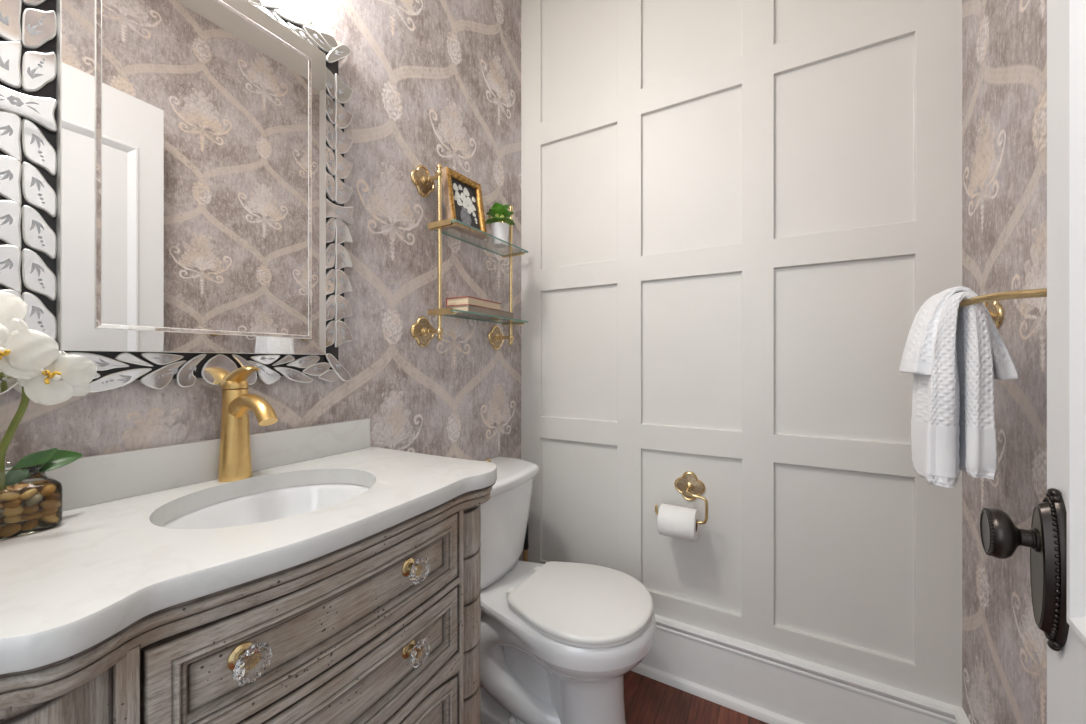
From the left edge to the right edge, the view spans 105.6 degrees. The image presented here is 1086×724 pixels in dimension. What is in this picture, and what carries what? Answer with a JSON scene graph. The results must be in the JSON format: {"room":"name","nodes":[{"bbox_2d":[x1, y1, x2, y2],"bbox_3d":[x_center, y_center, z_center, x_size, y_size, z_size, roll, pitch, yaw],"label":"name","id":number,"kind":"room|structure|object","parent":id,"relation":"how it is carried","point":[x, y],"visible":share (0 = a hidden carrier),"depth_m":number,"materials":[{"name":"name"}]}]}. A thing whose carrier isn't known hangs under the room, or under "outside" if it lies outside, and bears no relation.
{"room":"bathroom","nodes":[
{"label":"bathroom","id":0,"kind":"room"},
{"bbox_2d":[0,0,520,560],"bbox_3d":[-0.466,-0.213,1.058,0.001,2.600,1.510,0,0,30],"label":"wall","id":1,"kind":"structure","parent":0,"point":[432,82],"depth_m":1.20,"materials":[{"name":"paper"}]},
{"bbox_2d":[0,0,352,394],"bbox_3d":[-0.608,-0.359,0.773,0.037,0.813,0.554,0,0,30],"label":"wall mirror","id":2,"kind":"object","parent":1,"relation":"attached to","point":[174,193],"visible":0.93,"depth_m":0.70,"materials":[{"name":"silver mirror"}]},
{"bbox_2d":[294,0,334,11],"bbox_3d":[-0.572,-0.923,0.756,0.117,0.299,0.384,0,0,30],"label":"vanity light","id":3,"kind":"object","parent":1,"relation":"attached to","point":[315,5],"visible":1,"depth_m":0.89,"materials":[{"name":"white glass"}]},
{"bbox_2d":[410,163,527,349],"bbox_3d":[-0.210,-0.317,1.363,0.140,0.546,0.462,0,0,30],"label":"wall shelf","id":4,"kind":"object","parent":1,"relation":"attached to","point":[422,331],"visible":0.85,"depth_m":1.23,"materials":[{"name":"gold metal"}]},
{"bbox_2d":[442,167,486,239],"bbox_3d":[-0.244,-0.494,1.296,0.054,0.183,0.154,0,0,33],"label":"framed picture","id":5,"kind":"object","parent":4,"relation":"on","point":[463,198],"visible":0.97,"depth_m":1.29,"materials":[{"name":"gold metal"}]},
{"bbox_2d":[446,305,512,320],"bbox_3d":[-0.203,-0.160,1.357,0.092,0.023,0.240,0,0,30],"label":"book","id":6,"kind":"object","parent":4,"relation":"on","point":[471,308],"visible":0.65,"depth_m":1.32,"materials":[{"name":"grey paper"}]},
{"bbox_2d":[446,296,501,310],"bbox_3d":[-0.220,-0.185,1.333,0.092,0.026,0.180,0,0,30],"label":"book","id":7,"kind":"object","parent":6,"relation":"on","point":[465,300],"visible":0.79,"depth_m":1.27,"materials":[{"name":"beige paper"}]},
{"bbox_2d":[486,202,514,247],"bbox_3d":[-0.147,-0.472,1.429,0.106,0.139,0.109,0,0,30],"label":"potted succulent","id":8,"kind":"object","parent":4,"relation":"on","point":[499,212],"visible":0.99,"depth_m":1.41,"materials":[{"name":"green plant"}]},
{"bbox_2d":[491,222,508,247],"bbox_3d":[-0.149,-0.438,1.430,0.065,0.072,0.065,0,0,30],"label":"pot","id":9,"kind":"object","parent":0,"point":[500,230],"depth_m":1.41,"materials":[{"name":"white ceramic"}]},
{"bbox_2d":[481,671,768,723],"bbox_3d":[-0.061,1.117,-0.276,2.234,0.060,3.460,0,0,30],"label":"floor","id":10,"kind":"structure","parent":0,"point":[647,700],"depth_m":1.30,"materials":[{"name":"brown wood"}]},
{"bbox_2d":[0,482,495,723],"bbox_3d":[-0.433,0.668,0.684,0.429,0.837,0.699,0,0,30],"label":"vanity cabinet","id":11,"kind":"object","parent":10,"relation":"on","point":[383,627],"visible":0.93,"depth_m":0.54,"materials":[{"name":"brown wood"}]},
{"bbox_2d":[0,418,496,673],"bbox_3d":[-0.434,0.198,0.685,0.427,0.104,0.704,0,0,30],"label":"countertop","id":12,"kind":"structure","parent":11,"relation":"on","point":[66,588],"depth_m":0.55,"materials":[{"name":"white stone"}]},
{"bbox_2d":[0,462,62,539],"bbox_3d":[-0.696,0.177,0.534,0.083,0.084,0.089,0,0,30],"label":"glass jar","id":13,"kind":"object","parent":12,"relation":"on","point":[34,470],"visible":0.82,"depth_m":0.56,"materials":[{"name":"glass"}]},
{"bbox_2d":[0,516,4,524],"bbox_3d":[-0.720,0.210,0.548,0.021,0.017,0.015,0,0,-28],"label":"pebble","id":14,"kind":"object","parent":13,"relation":"in","point":[2,522],"visible":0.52,"depth_m":0.54,"materials":[{"name":"brown stone"}]},
{"bbox_2d":[0,489,14,493],"bbox_3d":[-0.686,0.171,0.530,0.013,0.017,0.019,0,0,-21],"label":"pebble","id":15,"kind":"object","parent":13,"relation":"in","point":[4,490],"visible":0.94,"depth_m":0.52,"materials":[{"name":"brown stone"}]},
{"bbox_2d":[0,523,20,536],"bbox_3d":[-0.670,0.211,0.519,0.017,0.014,0.014,0,0,-38],"label":"pebble","id":16,"kind":"object","parent":13,"relation":"in","point":[9,529],"visible":1,"depth_m":0.52,"materials":[{"name":"brown stone"}]},
{"bbox_2d":[0,492,20,500],"bbox_3d":[-0.672,0.169,0.519,0.018,0.010,0.018,0,0,21],"label":"pebble","id":17,"kind":"object","parent":13,"relation":"in","point":[8,496],"visible":1,"depth_m":0.52,"materials":[{"name":"beige stone"}]},
{"bbox_2d":[3,515,20,522],"bbox_3d":[-0.672,0.199,0.522,0.017,0.011,0.015,0,0,18],"label":"pebble","id":18,"kind":"object","parent":13,"relation":"in","point":[15,519],"visible":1,"depth_m":0.52,"materials":[{"name":"brown stone"}]},
{"bbox_2d":[3,498,21,508],"bbox_3d":[-0.671,0.179,0.521,0.018,0.014,0.014,0,0,20],"label":"pebble","id":19,"kind":"object","parent":13,"relation":"in","point":[12,504],"visible":1,"depth_m":0.52,"materials":[{"name":"brown stone"}]},
{"bbox_2d":[3,505,22,516],"bbox_3d":[-0.670,0.188,0.522,0.016,0.015,0.014,0,0,-40],"label":"pebble","id":20,"kind":"object","parent":13,"relation":"in","point":[7,512],"visible":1,"depth_m":0.52,"materials":[{"name":"brown stone"}]},
{"bbox_2d":[11,482,25,487],"bbox_3d":[-0.714,0.170,0.561,0.014,0.013,0.015,0,0,24],"label":"pebble","id":21,"kind":"object","parent":13,"relation":"in","point":[14,485],"visible":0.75,"depth_m":0.56,"materials":[{"name":"brown stone"}]},
{"bbox_2d":[13,484,34,493],"bbox_3d":[-0.696,0.170,0.553,0.021,0.013,0.019,0,0,36],"label":"pebble","id":22,"kind":"object","parent":13,"relation":"in","point":[19,487],"visible":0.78,"depth_m":0.55,"materials":[{"name":"beige stone"}]},
{"bbox_2d":[19,487,35,494],"bbox_3d":[-0.678,0.171,0.544,0.014,0.013,0.015,0,0,-32],"label":"pebble","id":23,"kind":"object","parent":13,"relation":"in","point":[24,489],"visible":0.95,"depth_m":0.54,"materials":[{"name":"brown stone"}]},
{"bbox_2d":[20,488,36,499],"bbox_3d":[-0.665,0.171,0.532,0.016,0.013,0.017,0,0,8],"label":"pebble","id":24,"kind":"object","parent":13,"relation":"in","point":[31,492],"visible":1,"depth_m":0.53,"materials":[{"name":"beige stone"}]},
{"bbox_2d":[21,520,38,530],"bbox_3d":[-0.663,0.210,0.531,0.016,0.012,0.014,0,0,0],"label":"pebble","id":25,"kind":"object","parent":13,"relation":"in","point":[31,524],"visible":1,"depth_m":0.53,"materials":[{"name":"brown stone"}]},
{"bbox_2d":[22,504,38,513],"bbox_3d":[-0.663,0.190,0.533,0.020,0.012,0.016,0,0,36],"label":"pebble","id":26,"kind":"object","parent":13,"relation":"in","point":[33,509],"visible":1,"depth_m":0.53,"materials":[{"name":"brown stone"}]},
{"bbox_2d":[21,511,41,520],"bbox_3d":[-0.662,0.200,0.534,0.020,0.011,0.016,0,0,-36],"label":"pebble","id":27,"kind":"object","parent":13,"relation":"in","point":[25,517],"visible":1,"depth_m":0.53,"materials":[{"name":"brown stone"}]},
{"bbox_2d":[25,494,43,506],"bbox_3d":[-0.660,0.179,0.535,0.016,0.015,0.014,0,0,-16],"label":"pebble","id":28,"kind":"object","parent":13,"relation":"in","point":[36,498],"visible":1,"depth_m":0.53,"materials":[{"name":"grey stone"}]},
{"bbox_2d":[33,482,43,487],"bbox_3d":[-0.689,0.171,0.566,0.017,0.013,0.015,0,0,36],"label":"pebble","id":29,"kind":"object","parent":13,"relation":"in","point":[36,484],"visible":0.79,"depth_m":0.56,"materials":[{"name":"brown stone"}]},
{"bbox_2d":[32,480,50,484],"bbox_3d":[-0.702,0.172,0.577,0.016,0.014,0.016,0,0,35],"label":"pebble","id":30,"kind":"object","parent":13,"relation":"in","point":[44,481],"visible":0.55,"depth_m":0.57,"materials":[{"name":"brown stone"}]},
{"bbox_2d":[36,483,56,490],"bbox_3d":[-0.672,0.170,0.557,0.018,0.014,0.014,0,0,-38],"label":"pebble","id":31,"kind":"object","parent":13,"relation":"in","point":[40,487],"visible":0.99,"depth_m":0.55,"materials":[{"name":"brown stone"}]},
{"bbox_2d":[40,485,55,495],"bbox_3d":[-0.656,0.170,0.545,0.013,0.013,0.018,0,0,-31],"label":"pebble","id":32,"kind":"object","parent":13,"relation":"in","point":[48,490],"visible":1,"depth_m":0.54,"materials":[{"name":"brown stone"}]},
{"bbox_2d":[0,291,96,490],"bbox_3d":[-0.665,0.040,0.499,0.107,0.257,0.167,0,0,30],"label":"orchid","id":33,"kind":"object","parent":13,"relation":"in","point":[24,351],"visible":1,"depth_m":0.51,"materials":[{"name":"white plant"}]},
{"bbox_2d":[40,508,57,515],"bbox_3d":[-0.654,0.198,0.545,0.015,0.011,0.017,0,0,10],"label":"pebble","id":34,"kind":"object","parent":13,"relation":"in","point":[48,512],"visible":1,"depth_m":0.54,"materials":[{"name":"brown stone"}]},
{"bbox_2d":[41,515,58,522],"bbox_3d":[-0.656,0.208,0.549,0.015,0.015,0.015,0,0,-37],"label":"pebble","id":35,"kind":"object","parent":13,"relation":"in","point":[52,518],"visible":1,"depth_m":0.55,"materials":[{"name":"brown stone"}]},
{"bbox_2d":[40,500,60,509],"bbox_3d":[-0.654,0.190,0.547,0.014,0.015,0.019,0,0,13],"label":"pebble","id":36,"kind":"object","parent":13,"relation":"in","point":[47,504],"visible":1,"depth_m":0.54,"materials":[{"name":"brown stone"}]},
{"bbox_2d":[42,493,59,500],"bbox_3d":[-0.656,0.180,0.549,0.013,0.012,0.016,0,0,1],"label":"pebble","id":37,"kind":"object","parent":13,"relation":"in","point":[54,496],"visible":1,"depth_m":0.55,"materials":[{"name":"brown stone"}]},
{"bbox_2d":[5,418,369,510],"bbox_3d":[-0.619,0.183,0.775,0.016,0.074,0.671,0,0,30],"label":"backsplash","id":38,"kind":"structure","parent":12,"relation":"on","point":[95,479],"depth_m":0.72,"materials":[{"name":"white stone"}]},
{"bbox_2d":[218,366,277,481],"bbox_3d":[-0.535,0.114,0.752,0.149,0.213,0.054,0,0,30],"label":"sink faucet","id":39,"kind":"object","parent":12,"relation":"on","point":[235,464],"visible":1,"depth_m":0.76,"materials":[{"name":"gold metal"}]},
{"bbox_2d":[160,483,368,529],"bbox_3d":[-0.446,0.319,0.696,0.310,0.136,0.358,0,0,30],"label":"undermount sink","id":40,"kind":"object","parent":12,"relation":"in","point":[280,503],"visible":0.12,"depth_m":0.80,"materials":[{"name":"ceramic"}]},
{"bbox_2d":[523,523,528,561],"bbox_3d":[-0.069,0.850,1.615,0.120,0.474,0.120,0,0,30],"label":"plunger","id":41,"kind":"object","parent":10,"relation":"on","point":[526,544],"visible":0.23,"depth_m":1.61,"materials":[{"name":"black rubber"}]},
{"bbox_2d":[480,456,655,723],"bbox_3d":[0.012,0.720,1.230,0.635,0.734,0.410,0,0,30],"label":"toilet","id":42,"kind":"object","parent":10,"relation":"on","point":[559,640],"visible":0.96,"depth_m":1.15,"materials":[{"name":"ceramic"}]},
{"bbox_2d":[521,0,961,706],"bbox_3d":[0.478,-0.213,1.394,1.404,2.600,0.014,0,0,30],"label":"wall","id":43,"kind":"structure","parent":0,"point":[739,218],"depth_m":1.29,"materials":[{"name":"white paint"}]},
{"bbox_2d":[655,471,707,523],"bbox_3d":[0.462,0.438,1.354,0.166,0.138,0.098,0,0,30],"label":"paper holder","id":44,"kind":"object","parent":43,"relation":"attached to","point":[688,484],"visible":0.92,"depth_m":1.38,"materials":[{"name":"gold metal"}]},
{"bbox_2d":[657,503,698,541],"bbox_3d":[0.434,0.512,1.319,0.111,0.097,0.097,0,0,30],"label":"toilet roll","id":45,"kind":"object","parent":44,"relation":"hanging from","point":[674,521],"visible":0.97,"depth_m":1.29,"materials":[{"name":"paper"}]},
{"bbox_2d":[630,614,961,723],"bbox_3d":[0.481,0.983,1.368,1.334,0.208,0.028,0,0,30],"label":"baseboard","id":46,"kind":"structure","parent":43,"relation":"attached to","point":[764,684],"depth_m":1.25,"materials":[{"name":"white wood"}]},
{"bbox_2d":[962,0,1046,723],"bbox_3d":[0.690,-0.213,0.393,0.001,2.600,1.510,0,0,30],"label":"wall","id":47,"kind":"structure","parent":0,"point":[1004,42],"depth_m":0.84,"materials":[{"name":"paper"}]},
{"bbox_2d":[954,708,970,723],"bbox_3d":[0.678,0.983,0.400,0.028,0.208,1.510,0,0,30],"label":"baseboard","id":48,"kind":"structure","parent":47,"relation":"attached to","point":[960,716],"depth_m":1.02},
{"bbox_2d":[959,288,1046,328],"bbox_3d":[0.820,-0.099,0.754,0.134,0.094,0.494,0,0,30],"label":"towel bar","id":49,"kind":"object","parent":47,"relation":"attached to","point":[995,309],"visible":0.34,"depth_m":0.69,"materials":[{"name":"gold metal"}]},
{"bbox_2d":[911,291,997,487],"bbox_3d":[0.768,0.048,0.775,0.106,0.346,0.150,0,0,30],"label":"hand towel","id":50,"kind":"object","parent":49,"relation":"hanging from","point":[953,429],"visible":0.91,"depth_m":0.73,"materials":[{"name":"white fabric"}]},
{"bbox_2d":[899,286,1019,379],"bbox_3d":[0.776,-0.053,0.779,0.154,0.169,0.117,0,0,30],"label":"washcloth","id":51,"kind":"object","parent":49,"relation":"hanging from","point":[918,349],"visible":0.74,"depth_m":0.76,"materials":[{"name":"white fabric"}]},
{"bbox_3d":[-0.292,-0.213,0.024,1.334,2.600,0.110,0,0,30],"label":"wall","id":52,"kind":"structure","parent":0,"visible":0},
{"bbox_2d":[980,0,1085,723],"bbox_3d":[0.312,0.059,0.157,0.086,2.033,0.705,0,0,37],"label":"door","id":53,"kind":"structure","parent":52,"relation":"in","point":[1056,538],"depth_m":0.39,"materials":[{"name":"white wood"}]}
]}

